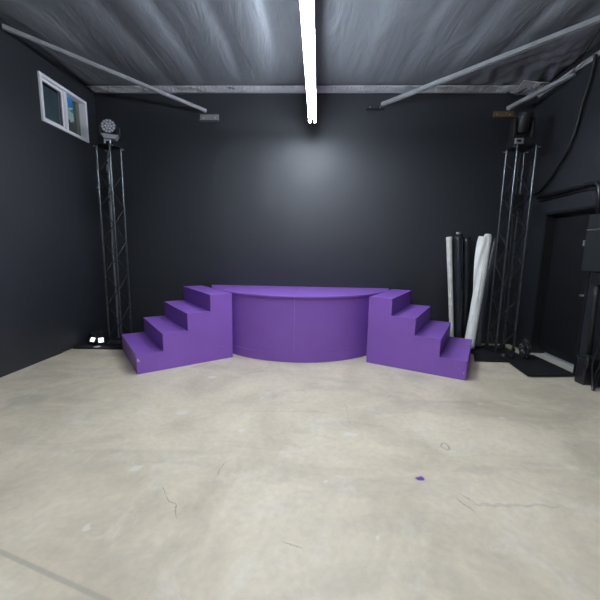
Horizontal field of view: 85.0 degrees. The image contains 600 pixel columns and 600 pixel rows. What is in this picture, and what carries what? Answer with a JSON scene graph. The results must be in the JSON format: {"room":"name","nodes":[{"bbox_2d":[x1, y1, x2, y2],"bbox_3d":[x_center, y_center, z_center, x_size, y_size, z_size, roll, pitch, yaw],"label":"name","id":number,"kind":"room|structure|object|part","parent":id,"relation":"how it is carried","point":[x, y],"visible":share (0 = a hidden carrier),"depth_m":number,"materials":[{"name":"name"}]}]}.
{"room":"studio","nodes":[
{"label":"studio","id":0,"kind":"room"},
{"bbox_2d":[0,19,109,377],"bbox_3d":[-3.251,-0.561,0.264,0.200,3.850,9.430,1,8,2],"label":"wall","id":1,"kind":"structure","parent":0,"point":[52,283],"depth_m":3.82,"materials":[{"name":"black paint"}]},
{"bbox_2d":[37,71,88,142],"bbox_3d":[-3.059,-2.398,4.145,0.222,0.530,0.790,1,8,2],"label":"window","id":2,"kind":"structure","parent":1,"relation":"in","point":[62,109],"depth_m":4.11,"materials":[{"name":"white plastic"}]},
{"bbox_3d":[-3.009,-2.371,3.965,0.004,0.410,0.310,1,8,2],"label":"pane","id":3,"kind":"part","parent":2,"relation":"part of","materials":[{"name":"clear glass"}]},
{"bbox_3d":[-3.009,-2.371,3.965,0.035,0.460,0.360,1,8,2],"label":"sash","id":4,"kind":"part","parent":2,"relation":"part of","materials":[{"name":"white plastic"}]},
{"bbox_3d":[-3.032,-2.426,4.340,0.004,0.470,0.335,1,8,2],"label":"pane","id":5,"kind":"part","parent":2,"relation":"part of","materials":[{"name":"clear glass"}]},
{"bbox_2d":[0,344,599,599],"bbox_3d":[0.025,1.350,0.413,6.420,0.138,9.430,1,8,2],"label":"floor","id":6,"kind":"structure","parent":0,"point":[237,477],"depth_m":1.91,"materials":[{"name":"concrete"}]},
{"bbox_2d":[73,333,128,349],"bbox_3d":[-2.525,0.561,4.737,0.960,0.087,0.810,1,8,2],"label":"rubber mat","id":7,"kind":"object","parent":6,"relation":"on","point":[86,345],"depth_m":4.45,"materials":[{"name":"black rubber"}]},
{"bbox_2d":[89,337,97,344],"bbox_3d":[-2.840,0.559,4.521,0.120,0.094,0.077,4,9,22],"label":"floodlight","id":8,"kind":"object","parent":7,"relation":"on","point":[93,340],"visible":0.92,"depth_m":4.50,"materials":[{"name":"white plastic"}]},
{"bbox_2d":[89,328,106,339],"bbox_3d":[-2.892,0.497,4.688,0.229,0.172,0.194,1,8,2],"label":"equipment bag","id":9,"kind":"object","parent":7,"relation":"on","point":[99,332],"visible":0.66,"depth_m":4.62,"materials":[{"name":"black fabric"}]},
{"bbox_2d":[97,337,105,344],"bbox_3d":[-2.731,0.561,4.495,0.102,0.101,0.073,-4,10,-32],"label":"floodlight","id":10,"kind":"object","parent":7,"relation":"on","point":[100,339],"visible":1,"depth_m":4.48,"materials":[{"name":"white plastic"}]},
{"bbox_2d":[93,143,131,341],"bbox_3d":[-2.587,-0.741,4.579,0.290,2.665,0.290,3,8,11],"label":"truss tower","id":11,"kind":"object","parent":7,"relation":"on","point":[108,146],"visible":0.89,"depth_m":4.54,"materials":[{"name":"metal"}]},
{"bbox_2d":[97,187,108,203],"bbox_3d":[-2.761,-1.482,4.646,0.177,0.223,0.100,1,8,2],"label":"box","id":12,"kind":"object","parent":11,"relation":"attached to","point":[104,191],"visible":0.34,"depth_m":4.60,"materials":[{"name":"metal"}]},
{"bbox_3d":[-2.564,-2.055,4.387,0.236,0.008,0.236,3,8,11],"label":"plate","id":13,"kind":"part","parent":11,"relation":"part of","materials":[{"name":"metal"}]},
{"bbox_2d":[99,119,120,142],"bbox_3d":[-2.516,-2.214,4.340,0.240,0.320,0.154,-2,9,-19],"label":"light","id":14,"kind":"object","parent":11,"relation":"on","point":[108,126],"visible":0.92,"depth_m":4.28,"materials":[{"name":"metal"}]},
{"bbox_3d":[-2.505,-2.272,4.276,0.178,0.178,0.004,-1,2,-13],"label":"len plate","id":15,"kind":"part","parent":14,"relation":"part of","materials":[{"name":"white plastic"}]},
{"bbox_2d":[106,156,118,337],"bbox_3d":[-2.644,-0.703,4.629,0.043,2.531,0.038,-6,11,-38],"label":"power cable","id":16,"kind":"object","parent":11,"relation":"attached to","point":[107,172],"visible":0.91,"depth_m":4.61,"materials":[{"name":"black rubber"}]},
{"bbox_3d":[-2.540,0.582,4.492,0.180,0.059,0.118,1,8,2],"label":"cable coil","id":17,"kind":"part","parent":7,"relation":"part of","materials":[{"name":"black rubber"}]},
{"bbox_2d":[122,285,232,374],"bbox_3d":[-1.597,0.291,4.185,1.097,0.812,1.067,-5,10,-35],"label":"staircase","id":18,"kind":"structure","parent":6,"relation":"on","point":[197,328],"depth_m":3.91,"materials":[{"name":"purple paint"}]},
{"bbox_2d":[211,285,388,362],"bbox_3d":[-0.036,0.278,4.455,2.668,0.812,1.125,1,8,2],"label":"stage","id":19,"kind":"object","parent":6,"relation":"on","point":[293,324],"visible":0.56,"depth_m":4.00,"materials":[{"name":"purple paint"}]},
{"bbox_3d":[-0.035,0.240,4.460,2.624,0.693,1.103,1,8,2],"label":"panel","id":20,"kind":"part","parent":19,"relation":"part of","materials":[{"name":"purple paint"}]},
{"bbox_2d":[366,289,471,380],"bbox_3d":[1.560,0.350,4.153,1.097,0.812,1.067,6,10,29],"label":"staircase","id":21,"kind":"structure","parent":6,"relation":"on","point":[402,334],"depth_m":3.83,"materials":[{"name":"purple paint"}]},
{"bbox_2d":[446,237,453,336],"bbox_3d":[2.154,-0.109,4.711,0.081,1.588,0.338,0,8,-8],"label":"roll","id":22,"kind":"object","parent":6,"relation":"on","point":[448,239],"visible":0.88,"depth_m":4.68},
{"bbox_2d":[453,232,462,337],"bbox_3d":[2.284,-0.141,4.721,0.126,1.656,0.293,-3,9,-23],"label":"roll","id":23,"kind":"object","parent":6,"relation":"on","point":[458,238],"visible":0.9,"depth_m":4.67,"materials":[{"name":"black fabric"}]},
{"bbox_2d":[463,237,470,338],"bbox_3d":[2.414,-0.116,4.778,0.106,1.589,0.207,-7,11,-43],"label":"roll","id":24,"kind":"object","parent":6,"relation":"on","point":[466,240],"visible":0.67,"depth_m":4.72,"materials":[{"name":"black fabric"}]},
{"bbox_2d":[471,345,508,362],"bbox_3d":[2.576,0.723,4.459,0.740,0.020,0.710,1,8,2],"label":"rubber mat","id":25,"kind":"object","parent":6,"relation":"on","point":[481,354],"visible":0.59,"depth_m":4.28,"materials":[{"name":"black rubber"}]},
{"bbox_2d":[465,234,491,348],"bbox_3d":[2.494,-0.124,4.616,0.165,1.608,0.534,8,11,41],"label":"roll","id":26,"kind":"object","parent":25,"relation":"on","point":[483,246],"visible":0.98,"depth_m":4.57,"materials":[{"name":"white paper"}]},
{"bbox_2d":[475,238,498,346],"bbox_3d":[2.653,-0.109,4.693,0.427,1.551,0.132,-7,11,-43],"label":"roll","id":27,"kind":"object","parent":25,"relation":"on","point":[478,342],"visible":0.61,"depth_m":4.64,"materials":[{"name":"black fabric"}]},
{"bbox_2d":[482,144,540,353],"bbox_3d":[2.799,-0.619,4.366,0.320,2.670,0.320,1,8,2],"label":"truss tower","id":28,"kind":"object","parent":25,"relation":"on","point":[517,148],"visible":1,"depth_m":4.34,"materials":[{"name":"metal"}]},
{"bbox_3d":[2.776,0.697,4.558,0.320,0.010,0.320,1,8,2],"label":"plate","id":29,"kind":"part","parent":28,"relation":"part of","materials":[{"name":"black metal"}]},
{"bbox_2d":[500,155,521,348],"bbox_3d":[2.822,-0.597,4.406,0.039,2.572,0.086,4,9,22],"label":"power cable","id":30,"kind":"object","parent":28,"relation":"attached to","point":[520,155],"visible":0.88,"depth_m":4.41,"materials":[{"name":"black rubber"}]},
{"bbox_2d":[508,194,523,210],"bbox_3d":[2.809,-1.268,4.259,0.140,0.200,0.094,1,8,2],"label":"box","id":31,"kind":"object","parent":28,"relation":"attached to","point":[517,198],"visible":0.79,"depth_m":4.22,"materials":[{"name":"black paint"}]},
{"bbox_3d":[2.808,-1.261,4.215,0.110,0.160,0.004,1,8,2],"label":"plate","id":32,"kind":"part","parent":31,"relation":"part of","materials":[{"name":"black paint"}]},
{"bbox_2d":[506,112,535,149],"bbox_3d":[2.789,-2.148,4.109,0.280,0.426,0.260,1,8,2],"label":"light","id":33,"kind":"object","parent":28,"relation":"on","point":[524,123],"visible":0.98,"depth_m":4.07,"materials":[{"name":"metal"}]},
{"bbox_3d":[2.689,-2.152,4.132,0.040,0.255,0.100,1,8,2],"label":"yoke arm","id":34,"kind":"part","parent":33,"relation":"part of"},
{"bbox_3d":[2.909,-2.147,4.124,0.040,0.255,0.100,1,8,2],"label":"yoke arm","id":35,"kind":"part","parent":33,"relation":"part of"},
{"bbox_3d":[2.821,-1.936,4.174,0.266,0.008,0.266,1,8,2],"label":"plate","id":36,"kind":"part","parent":28,"relation":"part of","materials":[{"name":"metal"}]},
{"bbox_2d":[498,353,574,375],"bbox_3d":[2.809,0.746,3.978,0.570,0.079,0.790,1,8,2],"label":"rubber mat","id":37,"kind":"object","parent":6,"relation":"on","point":[533,365],"depth_m":3.90,"materials":[{"name":"black rubber"}]},
{"bbox_3d":[2.636,0.709,4.166,0.195,0.066,0.114,1,8,2],"label":"cable coil","id":38,"kind":"part","parent":37,"relation":"part of","materials":[{"name":"black rubber"}]},
{"bbox_2d":[518,339,530,358],"bbox_3d":[2.857,0.618,4.164,0.125,0.254,0.125,1,8,2],"label":"plastic wrap","id":39,"kind":"object","parent":37,"relation":"on","point":[524,350],"visible":1,"depth_m":4.13,"materials":[{"name":"black plastic"}]},
{"bbox_2d":[574,355,599,384],"bbox_3d":[3.008,0.724,3.424,0.164,0.331,0.184,1,8,2],"label":"box","id":40,"kind":"object","parent":6,"relation":"on","point":[583,367],"depth_m":3.41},
{"bbox_3d":[2.939,0.636,3.358,0.021,0.140,0.076,3,9,15],"label":"lever","id":41,"kind":"part","parent":40,"relation":"part of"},
{"bbox_2d":[591,343,599,390],"bbox_3d":[3.010,0.434,3.250,0.199,0.948,0.109,0,8,-8],"label":"cable bundle","id":42,"kind":"object","parent":6,"relation":"on","point":[594,376],"visible":1,"depth_m":3.30,"materials":[{"name":"black rubber"}]},
{"bbox_2d":[0,0,599,88],"bbox_3d":[-0.037,-2.251,-0.104,6.174,0.106,9.440,1,8,2],"label":"ceiling","id":43,"kind":"structure","parent":0,"point":[150,42],"depth_m":3.47,"materials":[{"name":"metal"}]},
{"bbox_2d":[300,0,315,122],"bbox_3d":[0.097,-2.395,2.955,0.096,0.615,2.440,1,8,3],"label":"strip light","id":44,"kind":"object","parent":43,"relation":"hanging from","point":[307,7],"visible":1,"depth_m":2.73,"materials":[{"name":"white plastic"}]},
{"bbox_2d":[94,92,536,343],"bbox_3d":[0.118,-1.181,4.910,6.570,3.850,0.200,1,8,2],"label":"wall","id":45,"kind":"structure","parent":0,"point":[262,194],"depth_m":4.75,"materials":[{"name":"black paint"}]},
{"bbox_2d":[2,24,218,121],"bbox_3d":[-2.104,-2.649,4.018,2.275,0.376,0.214,-5,10,-36],"label":"brace","id":46,"kind":"object","parent":45,"relation":"attached to","point":[203,117],"visible":1,"depth_m":3.85,"materials":[{"name":"metal"}]},
{"bbox_2d":[93,92,506,92],"bbox_3d":[-0.066,-2.890,4.559,5.750,0.015,0.018,1,8,2],"label":"trim","id":47,"kind":"structure","parent":45,"relation":"attached to","point":[93,92],"depth_m":4.55,"materials":[{"name":"metal"}]},
{"bbox_2d":[87,85,518,92],"bbox_3d":[-0.004,-2.882,4.475,5.861,0.057,0.173,1,8,2],"label":"trim","id":48,"kind":"structure","parent":45,"relation":"attached to","point":[299,88],"depth_m":4.46,"materials":[{"name":"metal"}]},
{"bbox_2d":[366,15,599,109],"bbox_3d":[2.069,-2.576,3.580,3.014,0.191,0.201,9,11,42],"label":"brace","id":49,"kind":"object","parent":45,"relation":"attached to","point":[595,20],"visible":1,"depth_m":3.52,"materials":[{"name":"grey metal"}]},
{"bbox_2d":[510,80,550,94],"bbox_3d":[3.018,-2.767,4.293,0.362,0.088,0.303,1,8,2],"label":"trim","id":50,"kind":"structure","parent":45,"relation":"attached to","point":[526,87],"depth_m":4.26,"materials":[{"name":"metal"}]},
{"bbox_2d":[509,43,599,384],"bbox_3d":[3.113,-0.418,0.034,0.200,3.850,9.430,1,8,2],"label":"wall","id":51,"kind":"structure","parent":0,"point":[556,112],"depth_m":3.99,"materials":[{"name":"black paint"}]},
{"bbox_2d":[493,71,575,117],"bbox_3d":[2.992,-2.574,4.191,0.254,0.241,0.894,-5,10,-35],"label":"brace","id":52,"kind":"object","parent":51,"relation":"attached to","point":[496,114],"visible":1,"depth_m":4.20,"materials":[{"name":"metal"}]},
{"bbox_2d":[571,29,599,73],"bbox_3d":[2.974,-2.584,3.414,0.023,0.065,1.002,5,9,24],"label":"cable","id":53,"kind":"object","parent":52,"relation":"hanging from","point":[599,29],"visible":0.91,"depth_m":3.40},
{"bbox_2d":[530,204,595,373],"bbox_3d":[3.238,-0.134,3.959,0.220,1.882,0.800,1,8,2],"label":"door","id":54,"kind":"structure","parent":51,"relation":"in","point":[562,287],"depth_m":4.08,"materials":[{"name":"black paint"}]},
{"bbox_2d":[532,54,597,195],"bbox_3d":[3.140,-2.005,3.959,0.071,1.349,0.804,1,8,2],"label":"cable","id":55,"kind":"object","parent":51,"relation":"hanging from","point":[595,55],"visible":0.96,"depth_m":3.71,"materials":[{"name":"black rubber"}]},
{"bbox_2d":[538,188,595,201],"bbox_3d":[3.157,-1.250,3.918,0.020,0.035,0.887,1,8,2],"label":"conduit","id":56,"kind":"object","parent":51,"relation":"attached to","point":[588,188],"visible":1,"depth_m":3.83,"materials":[{"name":"black plastic"}]},
{"bbox_2d":[536,181,599,213],"bbox_3d":[3.133,-1.144,3.871,0.044,0.354,1.012,1,8,2],"label":"conduit","id":57,"kind":"object","parent":51,"relation":"attached to","point":[596,183],"visible":0.98,"depth_m":3.57,"materials":[{"name":"black metal"}]},
{"bbox_2d":[538,50,599,97],"bbox_3d":[3.146,-2.564,3.183,0.051,0.052,2.484,1,8,2],"label":"trim","id":58,"kind":"structure","parent":51,"relation":"attached to","point":[590,59],"depth_m":3.67,"materials":[{"name":"metal"}]},
{"bbox_2d":[581,214,599,285],"bbox_3d":[3.052,-0.485,3.152,0.130,0.720,0.670,1,8,2],"label":"electrical box","id":59,"kind":"object","parent":51,"relation":"attached to","point":[591,256],"visible":1,"depth_m":3.36,"materials":[{"name":"grey metal"}]},
{"bbox_3d":[2.999,-0.476,3.150,0.015,0.420,0.640,1,8,2],"label":"box lid","id":60,"kind":"part","parent":59,"relation":"part of","materials":[{"name":"grey metal"}]},
{"bbox_2d":[586,285,599,354],"bbox_3d":[3.051,0.211,3.410,0.052,0.729,0.072,1,8,2],"label":"pipe","id":61,"kind":"object","parent":51,"relation":"attached to","point":[595,297],"visible":0.93,"depth_m":3.40,"materials":[{"name":"black metal"}]}
]}

